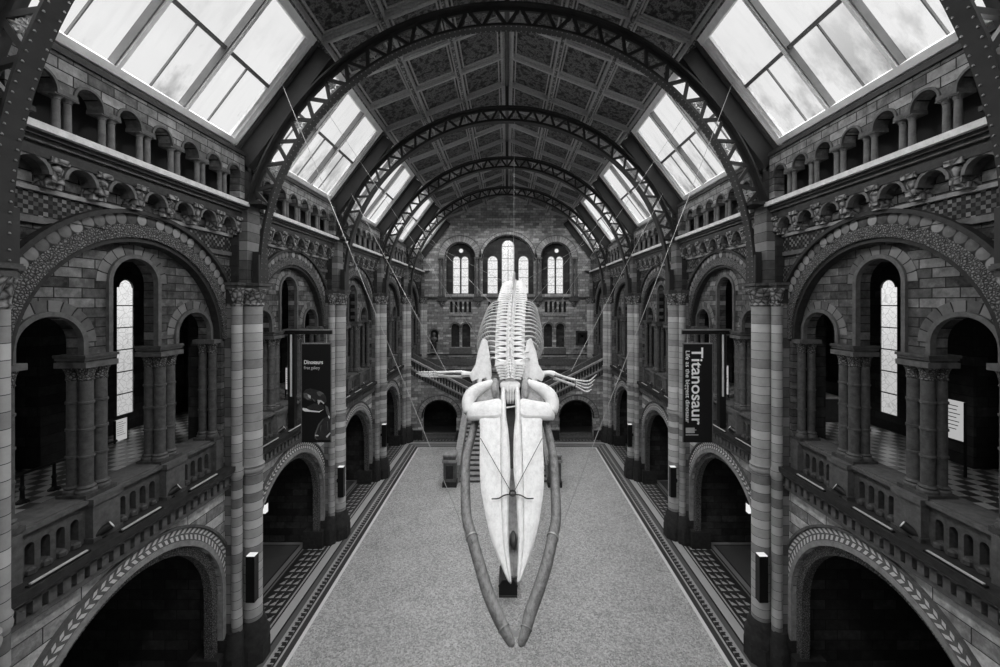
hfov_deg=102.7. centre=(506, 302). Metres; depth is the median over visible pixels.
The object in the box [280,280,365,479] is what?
wall
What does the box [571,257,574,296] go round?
window column
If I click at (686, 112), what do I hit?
cable
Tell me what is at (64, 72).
wall
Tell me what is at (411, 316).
column
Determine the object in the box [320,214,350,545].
pier
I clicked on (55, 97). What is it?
column
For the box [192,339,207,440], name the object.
column
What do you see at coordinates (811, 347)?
column
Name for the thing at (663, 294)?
wall
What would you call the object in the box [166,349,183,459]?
column
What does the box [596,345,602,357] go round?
stone balustrade
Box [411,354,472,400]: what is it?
flight
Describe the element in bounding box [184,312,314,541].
wall
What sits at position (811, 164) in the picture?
column
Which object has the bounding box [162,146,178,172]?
column
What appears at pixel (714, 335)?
column
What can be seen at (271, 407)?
column
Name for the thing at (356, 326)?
column
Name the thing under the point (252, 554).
diffuser
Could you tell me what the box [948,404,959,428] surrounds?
print
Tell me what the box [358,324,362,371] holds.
column
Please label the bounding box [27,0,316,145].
window
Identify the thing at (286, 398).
column
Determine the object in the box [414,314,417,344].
column
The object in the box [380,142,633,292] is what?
arch
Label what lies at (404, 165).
window
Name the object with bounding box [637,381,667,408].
ledge
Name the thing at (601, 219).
cable
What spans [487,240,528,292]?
window
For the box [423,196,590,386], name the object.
wall
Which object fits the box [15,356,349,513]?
floor
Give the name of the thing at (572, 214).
window
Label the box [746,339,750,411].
column
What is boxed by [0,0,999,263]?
arch
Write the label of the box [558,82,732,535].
cable
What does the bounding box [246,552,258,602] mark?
wall light
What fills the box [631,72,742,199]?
window
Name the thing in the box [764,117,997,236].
crown molding
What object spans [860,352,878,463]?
column
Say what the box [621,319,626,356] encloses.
column
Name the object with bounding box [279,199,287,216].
column
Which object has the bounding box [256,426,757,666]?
floor
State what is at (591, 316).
pier
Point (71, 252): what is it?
wall
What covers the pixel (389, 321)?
column
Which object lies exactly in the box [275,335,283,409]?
column
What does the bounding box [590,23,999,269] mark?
wall
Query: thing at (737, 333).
block
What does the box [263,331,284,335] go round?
block
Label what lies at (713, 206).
column
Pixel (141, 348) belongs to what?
block
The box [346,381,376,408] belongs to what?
ledge
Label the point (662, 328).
column
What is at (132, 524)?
strip light
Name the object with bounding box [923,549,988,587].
strip light
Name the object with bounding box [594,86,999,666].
wall
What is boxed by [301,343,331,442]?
hanging banner
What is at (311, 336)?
column
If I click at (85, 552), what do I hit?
strip light
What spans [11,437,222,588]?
stone balustrade
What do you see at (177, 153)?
column
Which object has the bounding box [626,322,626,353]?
column
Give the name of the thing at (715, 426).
strip light
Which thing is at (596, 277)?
crown molding
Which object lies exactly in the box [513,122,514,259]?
cable
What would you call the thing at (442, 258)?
window column
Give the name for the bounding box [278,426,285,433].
spotlight
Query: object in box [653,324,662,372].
column
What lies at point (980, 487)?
floor
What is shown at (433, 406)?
wall
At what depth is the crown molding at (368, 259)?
22.16 m
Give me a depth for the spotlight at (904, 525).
8.15 m
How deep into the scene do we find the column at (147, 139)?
8.77 m
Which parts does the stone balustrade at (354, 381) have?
pierced panel, post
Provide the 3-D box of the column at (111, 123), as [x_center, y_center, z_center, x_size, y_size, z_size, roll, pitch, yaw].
[-7.930,-3.335,8.012,0.211,0.670,0.211,0,0,0]
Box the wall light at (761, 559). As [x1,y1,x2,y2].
[755,552,767,602]
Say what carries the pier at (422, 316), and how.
on the floor at (403, 589)
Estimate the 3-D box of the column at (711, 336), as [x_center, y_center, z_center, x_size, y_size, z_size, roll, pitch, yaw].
[8.540,2.555,16.525,0.391,2.730,0.391,0,0,0]
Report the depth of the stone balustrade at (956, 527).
8.17 m
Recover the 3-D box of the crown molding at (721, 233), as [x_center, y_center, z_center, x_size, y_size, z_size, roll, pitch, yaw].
[8.050,-2.480,15.520,0.700,1.040,5.900,0,0,0]
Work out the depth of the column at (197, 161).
10.18 m
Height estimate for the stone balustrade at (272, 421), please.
0.950 m
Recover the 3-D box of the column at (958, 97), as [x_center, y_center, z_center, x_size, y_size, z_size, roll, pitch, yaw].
[7.930,-3.335,7.028,0.211,0.670,0.211,0,0,0]
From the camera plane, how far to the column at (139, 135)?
8.59 m
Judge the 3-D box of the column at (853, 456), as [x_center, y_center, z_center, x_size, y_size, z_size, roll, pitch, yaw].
[8.540,2.555,9.845,0.391,2.730,0.391,0,0,0]
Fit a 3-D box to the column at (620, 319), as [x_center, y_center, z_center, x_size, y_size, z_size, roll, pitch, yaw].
[8.540,2.555,29.325,0.391,2.730,0.391,0,0,0]
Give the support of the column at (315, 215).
on the crown molding at (292, 233)
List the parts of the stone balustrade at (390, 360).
pierced panel, post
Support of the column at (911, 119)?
on the crown molding at (961, 153)
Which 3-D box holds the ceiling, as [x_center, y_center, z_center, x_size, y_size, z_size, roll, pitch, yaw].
[0.000,-7.413,12.500,17.906,6.573,53.000,0,0,0]
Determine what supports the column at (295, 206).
on the crown molding at (292, 233)
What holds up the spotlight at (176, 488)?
on the ledge at (27, 604)
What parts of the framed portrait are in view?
frame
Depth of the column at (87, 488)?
8.04 m
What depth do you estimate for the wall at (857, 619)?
11.87 m
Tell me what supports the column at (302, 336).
on the stone balustrade at (272, 421)
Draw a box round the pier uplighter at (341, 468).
[337,465,344,497]
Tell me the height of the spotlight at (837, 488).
0.282 m
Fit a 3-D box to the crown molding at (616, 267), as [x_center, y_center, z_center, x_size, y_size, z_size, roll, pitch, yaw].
[8.050,-2.480,28.320,0.700,1.040,5.900,0,0,0]
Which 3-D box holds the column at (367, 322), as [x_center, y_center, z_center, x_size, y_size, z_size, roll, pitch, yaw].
[-8.460,2.480,24.290,0.340,2.880,0.340,0,0,0]
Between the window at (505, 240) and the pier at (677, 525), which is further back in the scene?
the window at (505, 240)
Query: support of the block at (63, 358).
on the column at (87, 488)
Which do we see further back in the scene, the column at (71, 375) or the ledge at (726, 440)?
the ledge at (726, 440)
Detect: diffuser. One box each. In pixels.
[246,552,257,556]
[756,552,767,556]
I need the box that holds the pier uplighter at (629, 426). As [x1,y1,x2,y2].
[627,424,632,446]
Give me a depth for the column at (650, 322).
24.18 m
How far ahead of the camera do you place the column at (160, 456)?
9.76 m
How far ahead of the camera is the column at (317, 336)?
17.80 m
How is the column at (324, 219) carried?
on the crown molding at (292, 233)
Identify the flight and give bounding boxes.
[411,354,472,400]
[544,354,602,397]
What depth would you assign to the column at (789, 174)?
11.17 m
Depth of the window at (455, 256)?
38.45 m
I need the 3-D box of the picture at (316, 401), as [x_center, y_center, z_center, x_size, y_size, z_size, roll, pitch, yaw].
[-7.268,4.242,15.277,1.080,1.956,0.010,0,0,0]
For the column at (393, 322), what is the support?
on the stone balustrade at (390, 360)
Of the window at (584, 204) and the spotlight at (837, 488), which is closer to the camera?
the spotlight at (837, 488)
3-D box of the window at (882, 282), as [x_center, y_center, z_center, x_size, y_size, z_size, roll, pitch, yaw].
[14.805,1.670,15.520,0.090,5.260,0.720,0,0,0]
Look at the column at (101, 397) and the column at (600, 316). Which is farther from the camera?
the column at (600, 316)
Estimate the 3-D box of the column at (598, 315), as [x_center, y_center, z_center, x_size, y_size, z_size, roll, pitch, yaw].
[8.460,2.480,37.090,0.340,2.880,0.340,0,0,0]
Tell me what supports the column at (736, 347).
on the stone balustrade at (740, 421)
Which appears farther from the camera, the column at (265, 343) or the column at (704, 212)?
the column at (704, 212)
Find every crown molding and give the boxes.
[16,117,249,236]
[260,209,338,259]
[343,241,382,270]
[384,256,407,277]
[409,266,424,281]
[589,266,604,281]
[606,256,629,277]
[631,241,670,270]
[675,209,753,259]
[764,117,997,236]
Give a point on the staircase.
(452, 459)
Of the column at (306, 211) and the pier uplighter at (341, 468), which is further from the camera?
the pier uplighter at (341, 468)
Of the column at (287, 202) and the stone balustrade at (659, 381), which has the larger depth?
the stone balustrade at (659, 381)
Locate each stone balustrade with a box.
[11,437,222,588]
[263,399,300,441]
[346,367,371,394]
[387,354,399,371]
[411,345,417,357]
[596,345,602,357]
[614,354,626,371]
[642,367,667,394]
[713,399,750,441]
[791,437,999,586]
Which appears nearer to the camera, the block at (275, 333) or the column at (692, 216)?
the block at (275, 333)
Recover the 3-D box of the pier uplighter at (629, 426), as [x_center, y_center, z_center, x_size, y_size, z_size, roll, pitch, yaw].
[7.640,8.160,24.800,0.380,1.380,0.400,0,0,0]
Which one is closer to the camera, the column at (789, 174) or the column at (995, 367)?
the column at (995, 367)
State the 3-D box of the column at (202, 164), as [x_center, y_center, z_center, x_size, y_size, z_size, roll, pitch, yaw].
[-7.930,-3.335,10.412,0.211,0.670,0.211,0,0,0]
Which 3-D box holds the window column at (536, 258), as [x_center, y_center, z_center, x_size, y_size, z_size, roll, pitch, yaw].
[2.800,-2.435,37.780,0.340,3.750,0.340,0,0,0]
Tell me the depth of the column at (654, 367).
22.85 m
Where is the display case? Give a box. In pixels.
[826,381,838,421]
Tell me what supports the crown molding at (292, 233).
attached to the wall at (71, 252)
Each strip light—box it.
[25,549,90,587]
[119,507,162,532]
[188,474,218,491]
[263,437,279,447]
[288,424,300,432]
[713,424,725,432]
[734,437,750,447]
[795,474,825,491]
[851,507,894,532]
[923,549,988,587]
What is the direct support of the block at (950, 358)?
on the column at (926, 488)
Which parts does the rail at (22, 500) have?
post, post, rail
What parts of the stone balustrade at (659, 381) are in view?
post, pierced panel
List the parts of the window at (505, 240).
frame, frame, frame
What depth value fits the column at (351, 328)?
22.54 m
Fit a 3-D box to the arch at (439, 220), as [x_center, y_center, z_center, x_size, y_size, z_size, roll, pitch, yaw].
[0.000,-5.475,31.520,15.841,9.750,0.480,0,0,0]
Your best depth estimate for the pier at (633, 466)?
24.75 m
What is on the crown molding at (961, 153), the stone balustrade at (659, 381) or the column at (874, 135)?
the column at (874, 135)
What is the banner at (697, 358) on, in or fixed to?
hanging from the post at (721, 333)
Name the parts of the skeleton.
shoulder blade, jaw plate, shoulder blade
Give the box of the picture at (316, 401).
[303,388,330,439]
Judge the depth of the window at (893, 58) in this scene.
9.93 m
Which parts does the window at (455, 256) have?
frame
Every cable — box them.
[281,82,465,533]
[327,112,478,339]
[352,195,445,369]
[418,225,496,308]
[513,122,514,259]
[527,219,601,307]
[535,112,686,339]
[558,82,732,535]
[571,197,660,370]
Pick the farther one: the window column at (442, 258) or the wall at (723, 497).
the window column at (442, 258)
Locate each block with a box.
[52,351,119,362]
[133,343,183,351]
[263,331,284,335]
[349,321,362,323]
[651,321,664,323]
[729,331,750,335]
[830,343,880,351]
[894,351,961,362]
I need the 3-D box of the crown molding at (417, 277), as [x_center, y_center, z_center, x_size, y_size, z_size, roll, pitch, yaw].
[-8.050,-2.480,34.720,0.700,1.040,5.900,0,0,0]
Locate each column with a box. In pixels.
[11,363,27,536]
[43,91,67,128]
[53,363,77,498]
[61,98,78,132]
[66,360,105,499]
[91,113,111,146]
[94,358,118,491]
[106,118,120,149]
[130,131,147,160]
[135,352,153,463]
[143,135,155,163]
[145,350,174,464]
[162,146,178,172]
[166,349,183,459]
[174,150,184,174]
[189,158,202,182]
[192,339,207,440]
[200,161,208,184]
[205,339,222,440]
[213,169,225,191]
[222,172,229,193]
[263,335,279,411]
[263,336,267,411]
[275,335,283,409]
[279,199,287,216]
[283,334,287,399]
[286,201,290,217]
[292,205,299,220]
[297,334,303,400]
[298,206,302,221]
[300,335,303,393]
[303,210,310,224]
[306,326,314,342]
[308,211,312,225]
[312,214,319,228]
[314,326,322,342]
[318,216,321,229]
[321,218,327,232]
[346,325,350,376]
[348,324,353,371]
[351,324,360,372]
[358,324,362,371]
[360,320,364,367]
[364,320,370,367]
[387,319,392,356]
[387,320,387,356]
[391,319,393,355]
[392,317,394,353]
[395,317,399,353]
[411,316,412,346]
[412,316,413,346]
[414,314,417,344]
[438,257,441,296]
[441,257,444,296]
[474,257,477,296]
[478,257,480,296]
[535,257,538,296]
[539,257,541,296]
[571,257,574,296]
[575,257,577,296]
[596,314,599,344]
[600,316,601,346]
[601,316,602,346]
[614,317,618,353]
[619,317,621,353]
[620,319,622,355]
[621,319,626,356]
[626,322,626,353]
[643,320,649,367]
[649,320,653,367]
[651,324,655,371]
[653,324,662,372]
[660,324,665,371]
[663,325,667,376]
[686,218,692,232]
[691,326,699,342]
[692,216,695,229]
[694,214,701,228]
[699,326,707,342]
[701,211,705,225]
[703,210,710,224]
[710,334,716,400]
[710,335,713,393]
[711,206,715,221]
[714,205,721,220]
[723,201,727,217]
[726,199,734,216]
[726,334,730,399]
[730,335,738,409]
[734,335,750,411]
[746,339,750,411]
[784,171,791,193]
[789,169,800,191]
[791,339,809,440]
[805,162,813,184]
[806,339,821,440]
[810,158,824,182]
[829,150,839,174]
[830,349,847,459]
[835,146,851,172]
[839,350,868,464]
[858,136,870,163]
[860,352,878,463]
[865,131,883,160]
[893,118,907,149]
[895,358,919,493]
[902,113,922,146]
[908,360,947,499]
[935,98,952,132]
[936,363,960,498]
[946,91,970,128]
[986,363,999,534]
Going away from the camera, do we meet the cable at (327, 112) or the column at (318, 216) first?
the cable at (327, 112)
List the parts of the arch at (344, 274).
king post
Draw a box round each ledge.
[11,466,235,633]
[263,422,300,463]
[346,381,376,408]
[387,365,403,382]
[610,365,626,382]
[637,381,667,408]
[713,422,750,463]
[778,466,999,631]
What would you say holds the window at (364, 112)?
attached to the ceiling
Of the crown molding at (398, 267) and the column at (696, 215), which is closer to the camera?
the column at (696, 215)
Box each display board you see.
[113,417,127,443]
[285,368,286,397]
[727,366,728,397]
[948,399,966,477]
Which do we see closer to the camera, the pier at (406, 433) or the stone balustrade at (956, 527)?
the stone balustrade at (956, 527)
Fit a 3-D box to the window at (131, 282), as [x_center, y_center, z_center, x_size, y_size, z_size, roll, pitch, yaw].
[-14.805,1.670,15.520,0.090,5.260,0.720,0,0,0]
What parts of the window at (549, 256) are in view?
frame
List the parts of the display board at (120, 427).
panel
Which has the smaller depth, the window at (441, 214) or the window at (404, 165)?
the window at (404, 165)
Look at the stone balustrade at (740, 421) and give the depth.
14.38 m
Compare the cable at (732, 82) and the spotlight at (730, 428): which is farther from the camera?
the spotlight at (730, 428)
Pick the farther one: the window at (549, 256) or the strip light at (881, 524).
the window at (549, 256)
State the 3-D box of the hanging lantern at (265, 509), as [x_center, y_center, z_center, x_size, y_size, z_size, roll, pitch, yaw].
[-9.550,6.820,15.750,0.220,2.860,0.220,0,0,0]
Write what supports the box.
on the floor at (403, 589)
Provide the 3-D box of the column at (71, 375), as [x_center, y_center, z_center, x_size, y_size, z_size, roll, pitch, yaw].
[-8.790,2.555,8.120,0.391,2.730,0.391,0,0,0]
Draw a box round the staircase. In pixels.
[442,389,562,487]
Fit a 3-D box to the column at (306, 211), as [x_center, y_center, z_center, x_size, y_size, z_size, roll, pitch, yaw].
[-7.930,-3.335,15.828,0.211,0.670,0.211,0,0,0]
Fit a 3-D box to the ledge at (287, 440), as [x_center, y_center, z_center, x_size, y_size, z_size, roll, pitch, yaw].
[-8.275,5.140,15.520,0.650,0.720,5.600,0,0,0]
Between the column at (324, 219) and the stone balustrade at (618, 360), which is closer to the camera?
the column at (324, 219)
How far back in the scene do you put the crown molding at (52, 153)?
8.10 m
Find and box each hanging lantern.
[263,500,268,513]
[745,500,750,513]
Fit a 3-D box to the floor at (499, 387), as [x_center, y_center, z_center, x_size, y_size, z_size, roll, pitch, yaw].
[0.000,9.425,34.850,18.000,2.950,6.100,0,0,0]
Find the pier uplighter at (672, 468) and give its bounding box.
[669,465,676,497]
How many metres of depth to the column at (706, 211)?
15.78 m
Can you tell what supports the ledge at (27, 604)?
attached to the wall at (71, 252)
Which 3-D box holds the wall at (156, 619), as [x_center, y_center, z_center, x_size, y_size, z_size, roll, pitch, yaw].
[-11.700,4.600,12.320,6.200,12.600,0.900,0,0,0]
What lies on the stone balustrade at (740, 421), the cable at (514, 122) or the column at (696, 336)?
the column at (696, 336)
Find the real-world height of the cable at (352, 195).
7.410 m
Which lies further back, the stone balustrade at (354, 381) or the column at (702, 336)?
the stone balustrade at (354, 381)
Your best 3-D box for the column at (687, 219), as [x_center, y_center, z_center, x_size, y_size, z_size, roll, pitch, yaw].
[7.930,-3.335,17.428,0.211,0.670,0.211,0,0,0]
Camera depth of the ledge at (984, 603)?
8.07 m
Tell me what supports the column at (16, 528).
on the stone balustrade at (54, 527)
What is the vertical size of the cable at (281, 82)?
12.050 m
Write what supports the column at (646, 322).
on the stone balustrade at (659, 381)
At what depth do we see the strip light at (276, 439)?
13.60 m
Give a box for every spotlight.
[96,521,114,537]
[168,484,180,497]
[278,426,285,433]
[728,426,735,433]
[833,484,845,497]
[899,521,917,537]
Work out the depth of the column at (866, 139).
8.77 m
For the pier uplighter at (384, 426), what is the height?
1.380 m
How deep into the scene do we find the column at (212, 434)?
11.41 m
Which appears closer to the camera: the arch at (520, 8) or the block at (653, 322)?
the arch at (520, 8)
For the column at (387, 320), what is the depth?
29.04 m
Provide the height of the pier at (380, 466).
15.400 m
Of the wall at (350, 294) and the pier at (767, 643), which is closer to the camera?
the pier at (767, 643)
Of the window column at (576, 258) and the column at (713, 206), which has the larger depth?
the window column at (576, 258)
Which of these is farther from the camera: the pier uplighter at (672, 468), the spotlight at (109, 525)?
the pier uplighter at (672, 468)
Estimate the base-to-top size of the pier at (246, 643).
15.400 m
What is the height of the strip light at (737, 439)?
0.055 m
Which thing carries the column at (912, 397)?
on the stone balustrade at (956, 527)
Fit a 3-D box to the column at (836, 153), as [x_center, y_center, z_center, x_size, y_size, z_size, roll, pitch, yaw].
[7.930,-3.335,9.612,0.211,0.670,0.211,0,0,0]
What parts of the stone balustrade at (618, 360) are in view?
post, pierced panel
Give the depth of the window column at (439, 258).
37.68 m
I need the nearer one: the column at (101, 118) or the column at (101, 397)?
the column at (101, 118)
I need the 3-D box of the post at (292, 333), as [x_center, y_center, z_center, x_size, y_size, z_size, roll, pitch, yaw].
[-7.625,2.882,15.285,1.850,3.735,0.230,0,0,0]
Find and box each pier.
[0,92,35,666]
[217,165,276,666]
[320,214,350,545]
[369,237,390,481]
[398,264,413,444]
[418,271,429,359]
[584,271,595,359]
[600,264,615,444]
[623,237,644,481]
[663,214,693,545]
[737,165,796,666]
[978,105,999,288]
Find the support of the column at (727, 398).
on the stone balustrade at (740, 421)
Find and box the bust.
[430,332,437,352]
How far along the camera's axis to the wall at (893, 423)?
15.89 m
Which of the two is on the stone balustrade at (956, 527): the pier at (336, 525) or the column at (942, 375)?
the column at (942, 375)
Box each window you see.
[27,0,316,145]
[117,278,134,395]
[271,72,382,199]
[345,146,414,226]
[386,179,433,241]
[411,204,445,251]
[453,256,468,292]
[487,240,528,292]
[548,256,562,292]
[568,204,602,251]
[580,179,627,241]
[599,146,668,226]
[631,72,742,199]
[697,0,992,145]
[879,278,896,395]
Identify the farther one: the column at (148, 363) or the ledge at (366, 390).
the ledge at (366, 390)
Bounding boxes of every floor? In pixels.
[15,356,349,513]
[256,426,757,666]
[499,387,521,399]
[664,356,998,513]
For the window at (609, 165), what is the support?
attached to the ceiling
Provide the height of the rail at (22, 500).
0.755 m
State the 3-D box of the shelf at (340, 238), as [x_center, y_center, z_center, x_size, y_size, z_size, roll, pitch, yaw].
[-7.900,-3.000,18.720,1.200,0.080,0.800,0,0,0]
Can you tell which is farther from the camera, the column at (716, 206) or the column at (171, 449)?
the column at (716, 206)
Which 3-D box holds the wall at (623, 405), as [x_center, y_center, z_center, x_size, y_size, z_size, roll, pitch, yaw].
[11.700,4.600,31.520,6.200,12.600,0.900,0,0,0]
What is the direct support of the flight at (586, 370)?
on the floor at (499, 387)
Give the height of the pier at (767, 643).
15.400 m
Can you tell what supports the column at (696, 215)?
on the crown molding at (721, 233)
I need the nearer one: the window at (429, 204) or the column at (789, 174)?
the column at (789, 174)
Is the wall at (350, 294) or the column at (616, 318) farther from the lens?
the wall at (350, 294)
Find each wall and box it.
[0,29,423,269]
[11,86,419,666]
[15,260,207,666]
[108,262,348,435]
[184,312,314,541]
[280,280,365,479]
[349,294,414,355]
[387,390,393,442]
[411,369,602,439]
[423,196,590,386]
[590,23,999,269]
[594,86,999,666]
[599,294,664,355]
[620,390,626,442]
[648,280,733,479]
[665,262,905,435]
[699,312,829,541]
[806,260,998,666]
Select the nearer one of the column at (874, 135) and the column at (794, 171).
the column at (874, 135)
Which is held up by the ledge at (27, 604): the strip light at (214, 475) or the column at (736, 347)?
the strip light at (214, 475)
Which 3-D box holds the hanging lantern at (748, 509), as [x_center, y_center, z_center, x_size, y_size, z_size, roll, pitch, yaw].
[9.550,6.820,15.750,0.220,2.860,0.220,0,0,0]
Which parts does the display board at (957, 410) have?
panel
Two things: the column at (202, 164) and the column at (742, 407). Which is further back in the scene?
the column at (742, 407)
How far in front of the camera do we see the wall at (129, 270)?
15.94 m
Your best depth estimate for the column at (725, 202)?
14.38 m
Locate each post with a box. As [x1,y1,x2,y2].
[282,329,332,427]
[681,329,731,427]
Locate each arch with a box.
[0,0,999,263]
[246,0,767,283]
[336,86,677,289]
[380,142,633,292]
[406,175,607,294]
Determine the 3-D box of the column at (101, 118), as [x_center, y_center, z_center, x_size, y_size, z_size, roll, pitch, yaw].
[-7.930,-3.335,7.828,0.211,0.670,0.211,0,0,0]
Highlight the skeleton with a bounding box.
[416,272,596,647]
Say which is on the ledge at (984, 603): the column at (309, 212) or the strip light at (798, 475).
the strip light at (798, 475)
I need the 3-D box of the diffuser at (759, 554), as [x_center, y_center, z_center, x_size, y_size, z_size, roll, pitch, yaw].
[7.580,7.480,11.900,0.240,0.020,0.180,0,0,0]
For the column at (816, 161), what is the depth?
10.18 m
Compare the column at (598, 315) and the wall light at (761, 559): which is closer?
the wall light at (761, 559)
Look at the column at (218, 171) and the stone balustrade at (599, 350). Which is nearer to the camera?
the column at (218, 171)
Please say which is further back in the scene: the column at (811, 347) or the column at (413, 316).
the column at (413, 316)
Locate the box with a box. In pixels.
[498,565,517,597]
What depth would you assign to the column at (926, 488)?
8.04 m
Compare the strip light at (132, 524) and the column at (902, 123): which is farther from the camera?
the strip light at (132, 524)
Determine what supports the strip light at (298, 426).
on the ledge at (287, 440)
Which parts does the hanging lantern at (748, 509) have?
lamp shade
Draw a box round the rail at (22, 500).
[15,440,117,505]
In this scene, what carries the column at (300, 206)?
on the crown molding at (292, 233)
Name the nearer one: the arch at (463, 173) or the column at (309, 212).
the column at (309, 212)
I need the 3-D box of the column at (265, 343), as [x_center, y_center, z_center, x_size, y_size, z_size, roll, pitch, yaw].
[-8.790,2.555,14.520,0.391,2.730,0.391,0,0,0]
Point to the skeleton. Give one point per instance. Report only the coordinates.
(513, 525)
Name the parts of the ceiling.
painted panel, painted panel, painted panel, painted panel, painted panel, painted panel, painted panel, painted panel, painted panel, painted panel, painted panel, painted panel, painted panel, painted panel, painted panel, painted panel, painted panel, painted panel, painted panel, painted panel, painted panel, painted panel, painted panel, painted panel, painted panel, painted panel, painted panel, painted panel, painted panel, painted panel, painted panel, painted panel, painted panel, painted panel, painted panel, painted panel, painted panel, painted panel, painted panel, painted panel, painted panel, painted panel, painted panel, painted panel, painted panel, painted panel, painted panel, painted panel, painted panel, painted panel, painted panel, painted panel, painted panel, painted panel, painted panel, painted panel, painted panel, painted panel, painted panel, painted panel, painted panel, painted panel, painted panel, painted panel, painted panel, painted panel, painted panel, painted panel, painted panel, painted panel, painted panel, painted panel, painted panel, painted panel, painted panel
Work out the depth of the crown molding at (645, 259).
22.16 m
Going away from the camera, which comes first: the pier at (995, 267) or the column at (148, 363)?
the pier at (995, 267)
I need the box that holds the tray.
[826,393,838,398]
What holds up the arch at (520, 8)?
on the pier at (246, 643)
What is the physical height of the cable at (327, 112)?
7.402 m
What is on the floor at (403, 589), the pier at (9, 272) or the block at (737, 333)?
the pier at (9, 272)
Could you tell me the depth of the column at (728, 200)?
14.18 m
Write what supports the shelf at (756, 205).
attached to the pier at (767, 643)
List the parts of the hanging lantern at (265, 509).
lamp shade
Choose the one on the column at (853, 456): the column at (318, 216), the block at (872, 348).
the block at (872, 348)
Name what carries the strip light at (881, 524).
on the ledge at (984, 603)
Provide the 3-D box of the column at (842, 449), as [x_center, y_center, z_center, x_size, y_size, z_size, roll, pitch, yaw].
[8.540,2.555,10.125,0.391,2.730,0.391,0,0,0]
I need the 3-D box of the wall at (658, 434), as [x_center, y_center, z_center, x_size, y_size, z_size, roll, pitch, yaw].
[11.700,4.600,25.120,6.200,12.600,0.900,0,0,0]
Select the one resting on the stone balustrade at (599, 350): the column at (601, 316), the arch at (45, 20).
the column at (601, 316)
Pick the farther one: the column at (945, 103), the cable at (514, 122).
the cable at (514, 122)
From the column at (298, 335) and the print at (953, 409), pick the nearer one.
the print at (953, 409)
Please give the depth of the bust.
37.61 m
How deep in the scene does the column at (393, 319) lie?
29.26 m
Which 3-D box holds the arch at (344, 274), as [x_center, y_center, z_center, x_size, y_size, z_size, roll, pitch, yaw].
[0.000,-5.475,18.720,15.841,9.750,0.480,0,0,0]
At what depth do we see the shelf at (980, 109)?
6.17 m
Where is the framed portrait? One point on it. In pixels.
(581, 336)
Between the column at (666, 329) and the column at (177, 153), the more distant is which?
the column at (666, 329)
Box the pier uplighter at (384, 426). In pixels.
[381,424,386,446]
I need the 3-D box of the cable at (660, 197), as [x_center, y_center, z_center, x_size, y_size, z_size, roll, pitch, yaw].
[4.694,-1.350,16.101,6.977,7.410,0.014,0,0,-44]
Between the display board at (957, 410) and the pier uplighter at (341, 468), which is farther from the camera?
the pier uplighter at (341, 468)
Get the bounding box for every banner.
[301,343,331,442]
[682,343,712,442]
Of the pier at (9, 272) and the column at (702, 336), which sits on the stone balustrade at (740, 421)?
the column at (702, 336)
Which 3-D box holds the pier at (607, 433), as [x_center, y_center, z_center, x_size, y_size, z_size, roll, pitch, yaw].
[7.950,3.200,31.520,1.300,15.400,1.567,0,0,0]
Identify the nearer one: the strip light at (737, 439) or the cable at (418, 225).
the strip light at (737, 439)
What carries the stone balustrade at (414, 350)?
on the ledge
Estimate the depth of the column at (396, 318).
30.63 m
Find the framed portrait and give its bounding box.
[574,331,587,348]
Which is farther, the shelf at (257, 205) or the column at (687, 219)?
the column at (687, 219)
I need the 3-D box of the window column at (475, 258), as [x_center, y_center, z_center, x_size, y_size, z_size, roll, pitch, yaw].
[-2.950,-2.435,37.780,0.340,3.750,0.340,0,0,0]
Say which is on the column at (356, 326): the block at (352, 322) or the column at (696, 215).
the block at (352, 322)
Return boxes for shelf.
[246,201,276,209]
[339,237,349,240]
[737,201,767,209]
[978,105,983,111]
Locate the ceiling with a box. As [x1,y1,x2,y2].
[235,0,778,258]
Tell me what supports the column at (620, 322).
on the stone balustrade at (618, 360)
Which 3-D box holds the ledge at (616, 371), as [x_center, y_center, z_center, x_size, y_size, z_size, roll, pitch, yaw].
[8.275,5.140,28.320,0.650,0.720,5.600,0,0,0]
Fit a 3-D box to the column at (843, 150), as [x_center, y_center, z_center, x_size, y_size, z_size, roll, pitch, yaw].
[7.930,-3.335,9.428,0.211,0.670,0.211,0,0,0]
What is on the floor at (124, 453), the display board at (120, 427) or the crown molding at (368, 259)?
the display board at (120, 427)
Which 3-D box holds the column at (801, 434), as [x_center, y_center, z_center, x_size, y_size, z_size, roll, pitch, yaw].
[8.460,2.480,11.490,0.340,2.880,0.340,0,0,0]
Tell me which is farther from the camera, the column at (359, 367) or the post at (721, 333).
the column at (359, 367)
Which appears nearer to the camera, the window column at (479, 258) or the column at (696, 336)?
the column at (696, 336)
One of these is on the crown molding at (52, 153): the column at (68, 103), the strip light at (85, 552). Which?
the column at (68, 103)
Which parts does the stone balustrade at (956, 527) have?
post, post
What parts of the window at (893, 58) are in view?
pane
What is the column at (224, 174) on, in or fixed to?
on the crown molding at (52, 153)
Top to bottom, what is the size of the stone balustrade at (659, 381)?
0.950 m

